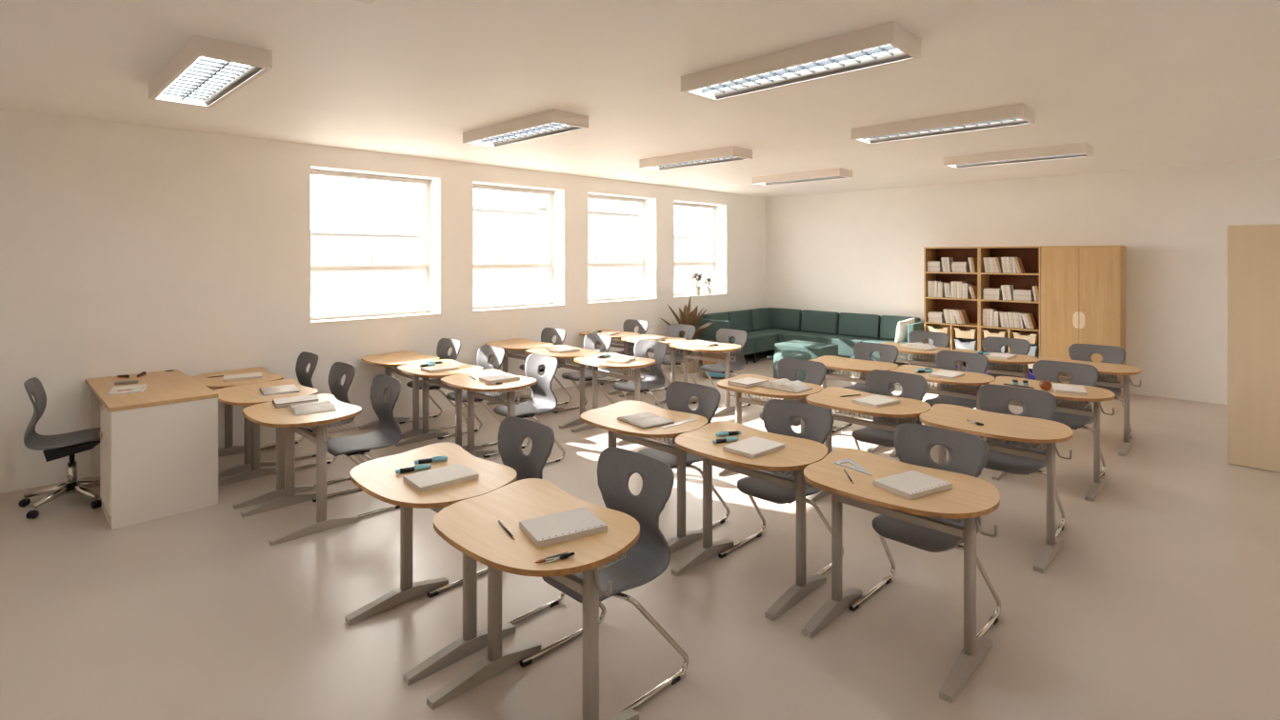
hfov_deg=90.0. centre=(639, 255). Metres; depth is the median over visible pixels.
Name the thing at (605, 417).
student desk
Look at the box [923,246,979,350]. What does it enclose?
bookcase
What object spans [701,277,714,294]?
potted plant
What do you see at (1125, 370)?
student desk
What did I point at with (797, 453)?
student desk
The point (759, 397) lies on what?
wire basket
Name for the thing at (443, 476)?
notepad
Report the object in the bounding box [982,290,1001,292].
book
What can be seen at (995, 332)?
tray
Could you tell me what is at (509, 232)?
house
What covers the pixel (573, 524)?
notepad
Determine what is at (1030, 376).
tray
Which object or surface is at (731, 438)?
marker pen
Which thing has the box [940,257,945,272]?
book
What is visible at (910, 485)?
notepad
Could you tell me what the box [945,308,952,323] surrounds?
book
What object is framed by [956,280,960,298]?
book
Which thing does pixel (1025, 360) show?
student desk
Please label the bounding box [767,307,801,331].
cushion
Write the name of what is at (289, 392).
ruler
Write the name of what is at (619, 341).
wire basket
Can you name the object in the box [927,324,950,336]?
tray
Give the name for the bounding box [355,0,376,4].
ceiling light
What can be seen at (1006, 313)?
book
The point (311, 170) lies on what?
blind
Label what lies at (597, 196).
blind
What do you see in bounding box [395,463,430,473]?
marker pen
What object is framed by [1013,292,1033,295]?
book
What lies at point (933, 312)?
book
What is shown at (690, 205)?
blind
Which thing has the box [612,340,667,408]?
chair
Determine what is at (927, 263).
book
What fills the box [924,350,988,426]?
chair
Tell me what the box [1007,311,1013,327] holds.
book
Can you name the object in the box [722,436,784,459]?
notepad
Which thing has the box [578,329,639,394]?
student desk
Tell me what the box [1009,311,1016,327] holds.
book
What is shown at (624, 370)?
wire basket
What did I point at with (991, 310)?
book
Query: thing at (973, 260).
book
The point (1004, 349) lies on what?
tray
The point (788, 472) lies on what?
wire basket
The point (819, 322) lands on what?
cushion
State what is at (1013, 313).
book
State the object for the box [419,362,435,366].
marker pen
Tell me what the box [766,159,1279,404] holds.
wall
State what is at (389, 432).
chair
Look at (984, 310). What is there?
book
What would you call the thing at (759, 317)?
cushion
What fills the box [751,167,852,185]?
ceiling light
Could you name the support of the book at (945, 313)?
on the bookcase at (970, 306)
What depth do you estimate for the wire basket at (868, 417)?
4.80 m
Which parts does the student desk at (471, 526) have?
leg, leg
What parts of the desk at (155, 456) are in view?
panel, drawer, drawer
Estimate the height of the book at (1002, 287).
0.218 m
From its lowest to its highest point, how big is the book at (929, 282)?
0.250 m
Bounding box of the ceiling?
[0,0,1279,197]
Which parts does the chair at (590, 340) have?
leg, leg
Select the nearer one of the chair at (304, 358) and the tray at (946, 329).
the chair at (304, 358)
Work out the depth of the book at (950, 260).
9.85 m
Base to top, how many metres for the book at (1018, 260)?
0.224 m
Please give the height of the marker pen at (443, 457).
0.028 m
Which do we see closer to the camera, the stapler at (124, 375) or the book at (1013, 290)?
the stapler at (124, 375)
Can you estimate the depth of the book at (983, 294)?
9.40 m
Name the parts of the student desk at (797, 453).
leg, leg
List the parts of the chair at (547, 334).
leg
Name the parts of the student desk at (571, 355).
leg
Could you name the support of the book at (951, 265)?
on the book
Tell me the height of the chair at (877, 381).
0.913 m
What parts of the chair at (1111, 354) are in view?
leg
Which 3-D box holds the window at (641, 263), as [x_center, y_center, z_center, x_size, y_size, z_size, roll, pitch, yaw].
[-0.361,-0.114,9.929,0.331,1.628,1.452,0,0,44]
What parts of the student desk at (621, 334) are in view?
leg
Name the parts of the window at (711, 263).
sill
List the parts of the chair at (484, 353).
leg, leg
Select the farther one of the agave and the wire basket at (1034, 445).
the agave
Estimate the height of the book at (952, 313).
0.218 m
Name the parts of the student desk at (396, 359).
leg, leg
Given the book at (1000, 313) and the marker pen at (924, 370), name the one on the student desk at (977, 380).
the marker pen at (924, 370)
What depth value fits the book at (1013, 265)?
9.21 m
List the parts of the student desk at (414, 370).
leg, leg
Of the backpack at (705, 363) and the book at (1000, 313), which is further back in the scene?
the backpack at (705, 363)
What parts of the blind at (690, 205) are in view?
cord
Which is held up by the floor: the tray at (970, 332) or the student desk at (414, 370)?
the student desk at (414, 370)
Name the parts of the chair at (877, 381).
leg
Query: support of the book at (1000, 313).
on the bookcase at (1030, 256)
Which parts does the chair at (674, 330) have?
leg, leg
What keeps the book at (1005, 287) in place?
on the bookcase at (1030, 256)
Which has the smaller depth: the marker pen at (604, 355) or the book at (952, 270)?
the marker pen at (604, 355)
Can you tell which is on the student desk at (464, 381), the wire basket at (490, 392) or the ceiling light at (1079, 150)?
the wire basket at (490, 392)
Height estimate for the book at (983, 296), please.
0.025 m
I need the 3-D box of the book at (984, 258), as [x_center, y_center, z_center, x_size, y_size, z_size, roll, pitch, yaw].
[5.180,0.135,9.544,0.067,0.228,0.190,0,0,44]
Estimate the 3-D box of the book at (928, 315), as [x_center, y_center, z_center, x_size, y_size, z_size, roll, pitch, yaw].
[4.659,0.945,10.043,0.206,0.025,0.200,0,0,44]
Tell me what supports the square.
on the student desk at (970, 497)
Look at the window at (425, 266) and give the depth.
7.45 m
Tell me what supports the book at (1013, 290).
on the book at (1012, 291)
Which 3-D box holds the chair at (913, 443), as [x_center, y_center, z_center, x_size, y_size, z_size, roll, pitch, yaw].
[1.477,1.393,3.317,0.508,0.913,0.581,0,0,-44]
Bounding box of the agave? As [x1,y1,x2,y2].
[660,294,713,373]
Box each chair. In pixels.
[18,377,101,519]
[260,351,318,459]
[275,361,359,487]
[312,374,401,518]
[399,338,466,430]
[427,416,565,624]
[437,344,505,447]
[483,354,565,464]
[515,327,571,404]
[520,446,688,711]
[553,333,614,413]
[600,319,648,384]
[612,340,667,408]
[638,380,729,529]
[643,323,697,393]
[691,328,753,406]
[718,399,843,575]
[759,358,826,444]
[831,341,898,432]
[849,422,1000,651]
[851,369,927,450]
[908,330,949,368]
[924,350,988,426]
[978,383,1065,537]
[981,336,1030,379]
[1032,360,1105,477]
[1068,343,1131,439]
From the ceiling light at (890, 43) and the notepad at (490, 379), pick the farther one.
the notepad at (490, 379)
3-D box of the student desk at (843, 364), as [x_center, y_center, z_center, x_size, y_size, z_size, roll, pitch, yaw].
[2.134,1.468,6.470,0.907,0.765,0.668,0,0,44]
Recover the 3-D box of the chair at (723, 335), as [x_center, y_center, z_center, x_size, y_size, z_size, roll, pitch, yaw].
[1.032,1.393,7.995,0.508,0.913,0.581,0,0,-45]
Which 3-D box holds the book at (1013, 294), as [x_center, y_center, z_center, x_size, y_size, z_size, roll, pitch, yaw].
[5.516,0.566,9.201,0.226,0.021,0.200,0,0,44]
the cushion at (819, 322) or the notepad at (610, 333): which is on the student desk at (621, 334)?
the notepad at (610, 333)
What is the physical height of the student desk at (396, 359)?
0.765 m
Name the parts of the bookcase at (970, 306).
panel, panel, shelf, shelf, shelf, panel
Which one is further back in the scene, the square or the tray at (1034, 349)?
the tray at (1034, 349)
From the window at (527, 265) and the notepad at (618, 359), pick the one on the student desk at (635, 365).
the notepad at (618, 359)
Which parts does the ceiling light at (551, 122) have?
light panel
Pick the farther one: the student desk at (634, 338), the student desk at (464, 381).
the student desk at (634, 338)
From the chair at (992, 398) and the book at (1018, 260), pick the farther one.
the book at (1018, 260)
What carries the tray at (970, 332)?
in the bookcase at (970, 306)
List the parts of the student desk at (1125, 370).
leg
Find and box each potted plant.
[690,272,702,295]
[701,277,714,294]
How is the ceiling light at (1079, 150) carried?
attached to the ceiling
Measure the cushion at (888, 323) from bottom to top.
0.407 m
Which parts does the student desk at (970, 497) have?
leg, leg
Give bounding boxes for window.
[310,169,440,323]
[473,183,564,312]
[587,194,656,303]
[674,201,726,298]
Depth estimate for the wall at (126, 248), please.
6.04 m
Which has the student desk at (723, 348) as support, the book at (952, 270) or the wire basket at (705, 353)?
the wire basket at (705, 353)
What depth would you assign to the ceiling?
4.11 m
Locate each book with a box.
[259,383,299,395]
[272,394,319,408]
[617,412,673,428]
[728,377,768,388]
[756,378,812,393]
[898,341,939,350]
[926,262,941,264]
[926,265,941,267]
[927,268,942,270]
[927,280,930,297]
[927,313,943,316]
[927,315,944,318]
[927,317,944,319]
[928,311,943,314]
[928,319,945,320]
[928,320,945,322]
[930,280,934,297]
[934,280,940,297]
[938,281,940,297]
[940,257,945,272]
[940,281,946,297]
[942,308,948,322]
[943,257,947,272]
[943,282,948,297]
[945,257,953,272]
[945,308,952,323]
[946,282,950,298]
[948,308,955,323]
[950,280,955,298]
[950,308,957,323]
[951,264,969,266]
[951,267,969,269]
[952,261,968,263]
[952,270,970,272]
[952,309,959,323]
[953,280,958,298]
[955,309,962,324]
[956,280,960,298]
[958,309,969,324]
[959,281,965,298]
[961,282,966,298]
[964,282,971,299]
[967,257,972,272]
[968,285,973,299]
[970,257,977,272]
[970,285,977,299]
[982,257,987,272]
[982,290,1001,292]
[982,294,1002,296]
[982,296,1002,298]
[982,297,1002,299]
[982,308,986,325]
[983,287,1001,290]
[983,292,1001,294]
[985,257,990,272]
[985,308,991,326]
[988,257,993,272]
[989,308,997,326]
[991,257,996,272]
[993,310,999,326]
[994,257,999,272]
[995,257,1002,273]
[996,310,1001,326]
[999,311,1004,327]
[1000,257,1005,273]
[1000,284,1006,299]
[1001,311,1007,327]
[1003,257,1007,273]
[1003,284,1010,299]
[1004,312,1009,327]
[1006,257,1010,273]
[1006,284,1013,299]
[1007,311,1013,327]
[1008,257,1013,273]
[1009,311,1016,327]
[1011,257,1018,273]
[1012,258,1019,273]
[1012,291,1033,293]
[1012,296,1034,298]
[1012,311,1019,328]
[1013,289,1032,291]
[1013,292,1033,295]
[1013,294,1033,296]
[1013,297,1034,299]
[1013,299,1034,300]
[1015,258,1024,273]
[1015,312,1020,328]
[1018,312,1025,328]
[1020,312,1028,328]
[1023,312,1031,329]
[1026,313,1037,329]
[1032,285,1037,301]
[1034,285,1039,301]
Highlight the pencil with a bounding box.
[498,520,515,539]
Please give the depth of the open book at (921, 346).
7.46 m
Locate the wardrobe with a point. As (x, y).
(1083, 288)
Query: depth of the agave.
10.12 m
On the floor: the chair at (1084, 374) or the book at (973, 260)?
the chair at (1084, 374)
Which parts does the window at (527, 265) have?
sill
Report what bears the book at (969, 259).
on the bookcase at (970, 306)
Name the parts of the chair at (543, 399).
leg, leg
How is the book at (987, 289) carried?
on the book at (983, 290)
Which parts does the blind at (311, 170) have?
cord, rail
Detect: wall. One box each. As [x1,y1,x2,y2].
[0,108,766,493]
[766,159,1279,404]
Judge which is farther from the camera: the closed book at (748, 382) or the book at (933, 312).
the book at (933, 312)
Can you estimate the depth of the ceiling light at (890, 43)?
3.60 m
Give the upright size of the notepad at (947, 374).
0.022 m
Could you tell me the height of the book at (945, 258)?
0.227 m
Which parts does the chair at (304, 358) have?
leg, leg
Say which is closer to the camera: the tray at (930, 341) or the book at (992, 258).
the book at (992, 258)
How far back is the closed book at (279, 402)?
4.68 m
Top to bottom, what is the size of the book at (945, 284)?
0.223 m
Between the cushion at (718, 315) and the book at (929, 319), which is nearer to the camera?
the book at (929, 319)
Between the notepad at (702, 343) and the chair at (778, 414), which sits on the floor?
the chair at (778, 414)
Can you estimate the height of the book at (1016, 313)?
0.224 m
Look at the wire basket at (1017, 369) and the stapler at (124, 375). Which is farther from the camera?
the wire basket at (1017, 369)
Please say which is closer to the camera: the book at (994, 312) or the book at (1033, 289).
the book at (1033, 289)
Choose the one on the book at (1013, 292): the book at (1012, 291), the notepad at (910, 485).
the book at (1012, 291)
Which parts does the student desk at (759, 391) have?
leg, leg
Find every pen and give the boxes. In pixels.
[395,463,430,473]
[414,455,447,463]
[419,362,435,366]
[425,360,443,363]
[534,551,574,563]
[597,354,610,358]
[711,436,738,443]
[715,430,740,436]
[915,369,932,372]
[966,420,983,425]
[1003,383,1035,388]
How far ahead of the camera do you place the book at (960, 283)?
9.71 m
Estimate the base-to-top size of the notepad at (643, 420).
0.021 m
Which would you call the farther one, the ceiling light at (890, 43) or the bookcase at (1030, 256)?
the bookcase at (1030, 256)
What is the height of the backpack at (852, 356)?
0.488 m
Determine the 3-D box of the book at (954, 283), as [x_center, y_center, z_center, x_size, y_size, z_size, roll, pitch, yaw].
[4.871,0.518,9.835,0.038,0.250,0.190,0,0,44]
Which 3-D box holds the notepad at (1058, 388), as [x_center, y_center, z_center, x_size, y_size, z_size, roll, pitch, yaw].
[3.454,1.074,5.150,0.212,0.022,0.292,0,0,29]
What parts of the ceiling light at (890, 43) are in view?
light panel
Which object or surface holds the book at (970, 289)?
on the bookcase at (970, 306)
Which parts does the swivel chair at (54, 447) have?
arm, arm, arm, arm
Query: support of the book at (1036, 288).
on the bookcase at (1030, 256)
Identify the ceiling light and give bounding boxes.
[148,35,272,107]
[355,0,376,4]
[462,108,588,147]
[639,145,752,170]
[680,20,921,100]
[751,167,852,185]
[851,102,1035,144]
[943,142,1092,168]
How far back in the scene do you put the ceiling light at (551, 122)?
5.47 m
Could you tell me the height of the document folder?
0.012 m
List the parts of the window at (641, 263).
sill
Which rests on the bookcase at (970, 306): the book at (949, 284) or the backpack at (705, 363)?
the book at (949, 284)
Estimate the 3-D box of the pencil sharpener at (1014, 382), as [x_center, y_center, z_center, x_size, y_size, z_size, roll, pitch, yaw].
[3.157,1.064,5.389,0.040,0.042,0.032,0,0,9]
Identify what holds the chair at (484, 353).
on the floor
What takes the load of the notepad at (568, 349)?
on the student desk at (571, 355)
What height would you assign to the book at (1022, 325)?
0.224 m
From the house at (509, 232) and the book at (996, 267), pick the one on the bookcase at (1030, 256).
the book at (996, 267)
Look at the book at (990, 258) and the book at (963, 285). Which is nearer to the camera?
the book at (990, 258)
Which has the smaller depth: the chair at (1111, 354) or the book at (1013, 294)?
the chair at (1111, 354)
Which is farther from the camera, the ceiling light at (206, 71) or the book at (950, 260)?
the book at (950, 260)
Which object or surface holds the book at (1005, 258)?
on the bookcase at (1030, 256)
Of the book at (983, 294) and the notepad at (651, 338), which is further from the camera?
the book at (983, 294)
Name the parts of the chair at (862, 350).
leg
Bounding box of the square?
[833,458,873,476]
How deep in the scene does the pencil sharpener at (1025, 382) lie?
5.35 m
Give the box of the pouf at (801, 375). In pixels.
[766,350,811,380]
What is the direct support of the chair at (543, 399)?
on the floor
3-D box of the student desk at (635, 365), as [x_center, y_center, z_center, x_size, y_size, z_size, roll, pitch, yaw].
[-0.278,1.468,6.706,0.907,0.765,0.668,0,0,44]
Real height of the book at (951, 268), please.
0.021 m
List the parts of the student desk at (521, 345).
leg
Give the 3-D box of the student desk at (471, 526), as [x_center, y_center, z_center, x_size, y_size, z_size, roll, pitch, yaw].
[-0.436,1.468,2.618,0.907,0.765,0.668,0,0,44]
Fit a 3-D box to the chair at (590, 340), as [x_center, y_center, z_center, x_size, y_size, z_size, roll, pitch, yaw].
[-0.637,1.393,7.505,0.508,0.913,0.581,0,0,-44]
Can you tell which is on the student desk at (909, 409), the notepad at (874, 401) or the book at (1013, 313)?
the notepad at (874, 401)
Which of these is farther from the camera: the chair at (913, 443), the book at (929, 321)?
the book at (929, 321)
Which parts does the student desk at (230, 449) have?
leg, leg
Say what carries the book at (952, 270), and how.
on the bookcase at (970, 306)
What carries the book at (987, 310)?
on the bookcase at (1030, 256)
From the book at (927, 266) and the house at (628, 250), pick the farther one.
the house at (628, 250)
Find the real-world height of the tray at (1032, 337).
0.143 m
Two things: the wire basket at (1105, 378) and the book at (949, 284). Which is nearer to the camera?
the wire basket at (1105, 378)
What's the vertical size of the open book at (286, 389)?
0.021 m
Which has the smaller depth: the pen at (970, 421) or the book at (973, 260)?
the pen at (970, 421)
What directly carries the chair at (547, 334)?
on the floor
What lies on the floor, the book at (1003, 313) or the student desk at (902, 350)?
the student desk at (902, 350)
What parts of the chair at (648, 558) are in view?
leg, leg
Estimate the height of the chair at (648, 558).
0.913 m
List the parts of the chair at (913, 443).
leg, leg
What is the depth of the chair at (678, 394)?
4.57 m
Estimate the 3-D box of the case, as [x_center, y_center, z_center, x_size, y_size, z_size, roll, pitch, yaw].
[-4.117,1.013,5.130,0.150,0.024,0.044,0,0,-32]
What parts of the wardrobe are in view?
door, handle, handle, panel, door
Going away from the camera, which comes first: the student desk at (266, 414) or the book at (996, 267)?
the student desk at (266, 414)
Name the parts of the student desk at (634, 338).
leg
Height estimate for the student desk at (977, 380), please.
0.765 m
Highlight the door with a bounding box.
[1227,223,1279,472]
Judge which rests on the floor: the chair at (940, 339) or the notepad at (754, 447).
the chair at (940, 339)
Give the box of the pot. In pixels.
[679,350,699,373]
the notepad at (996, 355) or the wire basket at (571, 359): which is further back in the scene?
the wire basket at (571, 359)
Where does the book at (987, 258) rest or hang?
on the bookcase at (1030, 256)
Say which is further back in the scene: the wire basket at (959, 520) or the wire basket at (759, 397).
the wire basket at (759, 397)
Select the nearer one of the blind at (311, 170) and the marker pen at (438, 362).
the marker pen at (438, 362)
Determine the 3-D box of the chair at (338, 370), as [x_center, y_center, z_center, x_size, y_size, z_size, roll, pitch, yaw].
[-2.701,1.393,5.392,0.581,0.913,0.508,0,0,44]
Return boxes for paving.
[310,275,710,316]
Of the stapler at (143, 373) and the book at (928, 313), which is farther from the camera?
the book at (928, 313)
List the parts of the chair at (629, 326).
leg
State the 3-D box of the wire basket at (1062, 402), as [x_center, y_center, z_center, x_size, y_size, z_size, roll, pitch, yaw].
[3.467,1.175,5.370,0.544,0.104,0.214,0,0,44]
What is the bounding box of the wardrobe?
[1040,245,1125,398]
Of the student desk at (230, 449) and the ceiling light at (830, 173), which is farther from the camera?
the ceiling light at (830, 173)
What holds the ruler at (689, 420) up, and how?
on the student desk at (605, 417)
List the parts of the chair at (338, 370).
leg, leg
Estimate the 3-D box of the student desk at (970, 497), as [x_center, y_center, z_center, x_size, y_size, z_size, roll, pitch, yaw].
[1.236,1.468,3.105,0.907,0.765,0.668,0,0,44]
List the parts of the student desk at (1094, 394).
leg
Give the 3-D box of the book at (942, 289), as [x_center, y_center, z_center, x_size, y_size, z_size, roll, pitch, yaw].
[4.728,0.527,9.977,0.032,0.232,0.190,0,0,44]
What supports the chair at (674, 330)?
on the floor
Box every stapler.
[117,374,129,378]
[136,371,146,377]
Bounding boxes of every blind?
[310,169,430,319]
[473,184,553,309]
[587,194,645,301]
[674,202,716,295]
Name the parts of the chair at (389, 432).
leg, leg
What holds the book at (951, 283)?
on the bookcase at (970, 306)
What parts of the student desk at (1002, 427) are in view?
leg, leg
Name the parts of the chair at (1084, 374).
leg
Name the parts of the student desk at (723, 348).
leg, leg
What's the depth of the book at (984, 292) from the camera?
9.41 m
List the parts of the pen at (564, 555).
needle leg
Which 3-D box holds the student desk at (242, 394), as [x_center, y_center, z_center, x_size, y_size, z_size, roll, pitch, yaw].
[-3.011,1.468,5.135,0.907,0.765,0.668,0,0,44]
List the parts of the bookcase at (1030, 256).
panel, panel, shelf, shelf, shelf, panel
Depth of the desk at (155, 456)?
4.57 m
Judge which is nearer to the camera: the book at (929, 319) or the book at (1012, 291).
the book at (1012, 291)
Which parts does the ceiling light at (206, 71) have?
light panel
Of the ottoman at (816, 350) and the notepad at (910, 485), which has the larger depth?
the ottoman at (816, 350)
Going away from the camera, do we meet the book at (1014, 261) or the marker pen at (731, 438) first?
the marker pen at (731, 438)
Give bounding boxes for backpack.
[702,351,724,378]
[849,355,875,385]
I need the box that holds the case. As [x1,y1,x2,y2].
[114,380,138,384]
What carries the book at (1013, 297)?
on the book at (1013, 299)
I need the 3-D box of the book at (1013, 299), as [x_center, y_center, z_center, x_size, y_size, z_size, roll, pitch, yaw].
[5.518,0.633,9.200,0.226,0.021,0.200,0,0,44]
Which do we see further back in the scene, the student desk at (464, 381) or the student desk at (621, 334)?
the student desk at (621, 334)
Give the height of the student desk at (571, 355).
0.765 m
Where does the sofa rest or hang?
on the floor
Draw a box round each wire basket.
[307,416,354,434]
[480,386,530,399]
[509,350,530,356]
[558,358,585,365]
[600,367,649,376]
[611,338,635,344]
[650,437,676,444]
[689,349,735,359]
[744,393,809,403]
[768,470,796,478]
[829,369,867,378]
[835,409,917,424]
[897,353,935,361]
[927,381,976,393]
[941,518,963,522]
[965,362,1022,371]
[973,434,1046,451]
[1056,399,1093,409]
[1058,372,1123,382]
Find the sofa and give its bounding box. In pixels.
[695,307,923,364]
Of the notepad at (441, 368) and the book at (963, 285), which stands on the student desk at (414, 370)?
the notepad at (441, 368)
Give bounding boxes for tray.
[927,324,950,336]
[928,336,950,347]
[953,326,977,339]
[953,338,977,350]
[982,328,1007,338]
[1000,345,1007,353]
[1012,330,1039,343]
[1027,343,1039,356]
[1028,355,1039,368]
[1028,368,1035,379]
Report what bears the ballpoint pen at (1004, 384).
on the student desk at (1094, 394)
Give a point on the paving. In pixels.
(495, 291)
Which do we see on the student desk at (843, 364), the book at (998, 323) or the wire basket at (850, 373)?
the wire basket at (850, 373)
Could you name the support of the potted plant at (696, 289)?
on the window at (711, 263)
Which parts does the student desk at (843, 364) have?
leg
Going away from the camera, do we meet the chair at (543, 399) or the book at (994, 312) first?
the chair at (543, 399)
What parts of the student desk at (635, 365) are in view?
leg, leg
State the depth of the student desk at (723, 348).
7.67 m
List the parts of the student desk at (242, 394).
leg, leg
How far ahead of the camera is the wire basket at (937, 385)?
5.89 m
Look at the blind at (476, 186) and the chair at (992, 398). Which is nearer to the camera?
the chair at (992, 398)
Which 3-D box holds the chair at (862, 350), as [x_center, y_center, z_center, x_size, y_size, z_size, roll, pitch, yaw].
[2.375,1.393,6.682,0.581,0.913,0.508,0,0,45]
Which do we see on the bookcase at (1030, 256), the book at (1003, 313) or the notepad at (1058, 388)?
the book at (1003, 313)
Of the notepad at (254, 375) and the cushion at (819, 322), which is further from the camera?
the cushion at (819, 322)
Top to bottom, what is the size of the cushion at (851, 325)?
0.407 m
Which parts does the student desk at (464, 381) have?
leg, leg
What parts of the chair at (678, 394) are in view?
leg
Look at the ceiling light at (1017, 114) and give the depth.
5.30 m
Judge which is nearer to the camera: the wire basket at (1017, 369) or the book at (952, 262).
the wire basket at (1017, 369)
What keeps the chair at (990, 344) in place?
on the floor
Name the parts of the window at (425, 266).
sill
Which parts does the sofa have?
arm, seat, leg, leg, seat, seat, seat, seat, seat, arm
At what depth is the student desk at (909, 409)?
4.74 m
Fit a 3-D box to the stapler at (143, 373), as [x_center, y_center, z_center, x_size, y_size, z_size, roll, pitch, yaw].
[-4.252,1.010,5.457,0.026,0.030,0.120,0,0,-16]
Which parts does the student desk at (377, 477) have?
leg, leg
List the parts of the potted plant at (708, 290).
pot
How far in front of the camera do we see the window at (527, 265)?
8.85 m
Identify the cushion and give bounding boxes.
[701,312,728,320]
[725,309,751,331]
[749,307,769,330]
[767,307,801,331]
[800,309,839,334]
[838,312,880,338]
[880,315,920,340]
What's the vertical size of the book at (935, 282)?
0.250 m
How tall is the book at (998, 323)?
0.225 m
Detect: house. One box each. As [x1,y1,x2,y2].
[310,222,422,290]
[390,205,539,284]
[483,191,639,281]
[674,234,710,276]
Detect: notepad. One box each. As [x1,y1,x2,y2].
[222,372,261,381]
[402,462,479,492]
[420,363,459,372]
[479,373,519,383]
[519,507,607,547]
[548,346,579,353]
[598,331,619,336]
[605,356,635,363]
[640,336,666,340]
[691,340,717,346]
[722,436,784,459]
[851,394,900,407]
[873,470,952,499]
[928,369,964,379]
[985,352,1016,359]
[1052,383,1087,395]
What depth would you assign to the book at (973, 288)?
9.61 m
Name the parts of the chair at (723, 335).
leg, leg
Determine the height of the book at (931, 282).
0.250 m
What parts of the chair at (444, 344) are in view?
leg, leg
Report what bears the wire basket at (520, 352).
on the student desk at (521, 345)
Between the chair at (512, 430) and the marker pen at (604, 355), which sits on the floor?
the chair at (512, 430)
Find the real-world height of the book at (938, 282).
0.232 m
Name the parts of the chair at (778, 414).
leg, leg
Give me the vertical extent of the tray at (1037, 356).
0.143 m
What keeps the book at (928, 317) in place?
on the book at (929, 319)
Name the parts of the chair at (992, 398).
leg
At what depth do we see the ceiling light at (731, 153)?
7.15 m
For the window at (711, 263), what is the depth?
11.80 m
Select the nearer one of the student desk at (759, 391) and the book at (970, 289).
the student desk at (759, 391)
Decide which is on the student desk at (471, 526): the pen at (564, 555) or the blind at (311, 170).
the pen at (564, 555)
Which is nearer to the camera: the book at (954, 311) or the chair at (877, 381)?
the chair at (877, 381)
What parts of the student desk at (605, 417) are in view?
leg, leg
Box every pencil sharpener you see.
[1011,380,1018,384]
[1021,380,1028,385]
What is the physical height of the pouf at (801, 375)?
0.425 m
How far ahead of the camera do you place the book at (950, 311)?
9.81 m
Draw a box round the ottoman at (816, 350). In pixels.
[774,340,838,372]
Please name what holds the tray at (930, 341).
in the bookcase at (970, 306)
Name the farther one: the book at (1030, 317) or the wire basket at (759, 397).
the book at (1030, 317)
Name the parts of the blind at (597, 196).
rail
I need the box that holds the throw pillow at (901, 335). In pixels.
[895,318,915,342]
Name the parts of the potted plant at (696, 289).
pot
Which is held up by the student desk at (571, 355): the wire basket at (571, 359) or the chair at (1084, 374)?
the wire basket at (571, 359)
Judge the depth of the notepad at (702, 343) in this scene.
7.71 m
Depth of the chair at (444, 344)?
7.14 m
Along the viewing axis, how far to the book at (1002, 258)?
9.31 m
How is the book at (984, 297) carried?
on the bookcase at (1030, 256)
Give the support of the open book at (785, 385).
on the student desk at (759, 391)
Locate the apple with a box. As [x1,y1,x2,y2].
[1039,379,1051,390]
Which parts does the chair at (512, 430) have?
leg, leg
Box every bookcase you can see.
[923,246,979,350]
[979,245,1040,359]
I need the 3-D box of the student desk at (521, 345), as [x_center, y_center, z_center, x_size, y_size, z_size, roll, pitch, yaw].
[-1.501,1.468,7.902,0.907,0.765,0.668,0,0,44]
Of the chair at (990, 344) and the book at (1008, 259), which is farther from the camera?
the book at (1008, 259)
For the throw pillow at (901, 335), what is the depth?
10.13 m
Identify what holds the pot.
on the floor
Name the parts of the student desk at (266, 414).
leg, leg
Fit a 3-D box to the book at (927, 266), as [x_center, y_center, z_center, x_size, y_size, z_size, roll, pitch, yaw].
[4.646,0.168,10.056,0.191,0.021,0.200,0,0,44]
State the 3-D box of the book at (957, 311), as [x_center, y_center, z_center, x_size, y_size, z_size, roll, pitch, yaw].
[4.915,0.931,9.794,0.104,0.215,0.190,0,0,44]
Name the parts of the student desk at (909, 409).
leg, leg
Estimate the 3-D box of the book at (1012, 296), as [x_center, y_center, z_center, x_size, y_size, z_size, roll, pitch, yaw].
[5.514,0.588,9.201,0.226,0.021,0.200,0,0,44]
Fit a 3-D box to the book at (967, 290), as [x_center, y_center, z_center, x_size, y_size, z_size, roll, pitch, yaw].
[4.989,0.531,9.724,0.035,0.225,0.190,0,0,44]
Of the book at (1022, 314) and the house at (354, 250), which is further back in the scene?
the house at (354, 250)
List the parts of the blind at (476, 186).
cord, rail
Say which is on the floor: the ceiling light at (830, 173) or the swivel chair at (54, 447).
the swivel chair at (54, 447)
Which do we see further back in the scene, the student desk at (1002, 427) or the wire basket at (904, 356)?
the wire basket at (904, 356)
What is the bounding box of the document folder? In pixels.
[104,383,147,395]
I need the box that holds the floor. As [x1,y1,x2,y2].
[0,350,1279,719]
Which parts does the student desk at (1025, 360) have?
leg, leg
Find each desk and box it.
[85,369,219,529]
[190,367,283,478]
[214,379,318,509]
[240,393,361,545]
[345,442,516,685]
[359,350,439,439]
[394,359,482,451]
[426,478,639,719]
[440,369,536,457]
[482,338,553,405]
[525,344,599,428]
[571,352,655,445]
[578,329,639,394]
[580,400,707,554]
[619,334,686,404]
[669,340,740,417]
[670,420,827,620]
[714,373,822,476]
[801,448,999,703]
[805,386,930,501]
[808,355,898,452]
[876,341,952,395]
[889,364,994,458]
[920,403,1073,573]
[953,348,1038,410]
[988,376,1114,501]
[1034,357,1141,456]
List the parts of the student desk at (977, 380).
leg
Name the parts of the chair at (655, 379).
leg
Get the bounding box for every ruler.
[251,392,292,398]
[660,419,696,428]
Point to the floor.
(1159, 599)

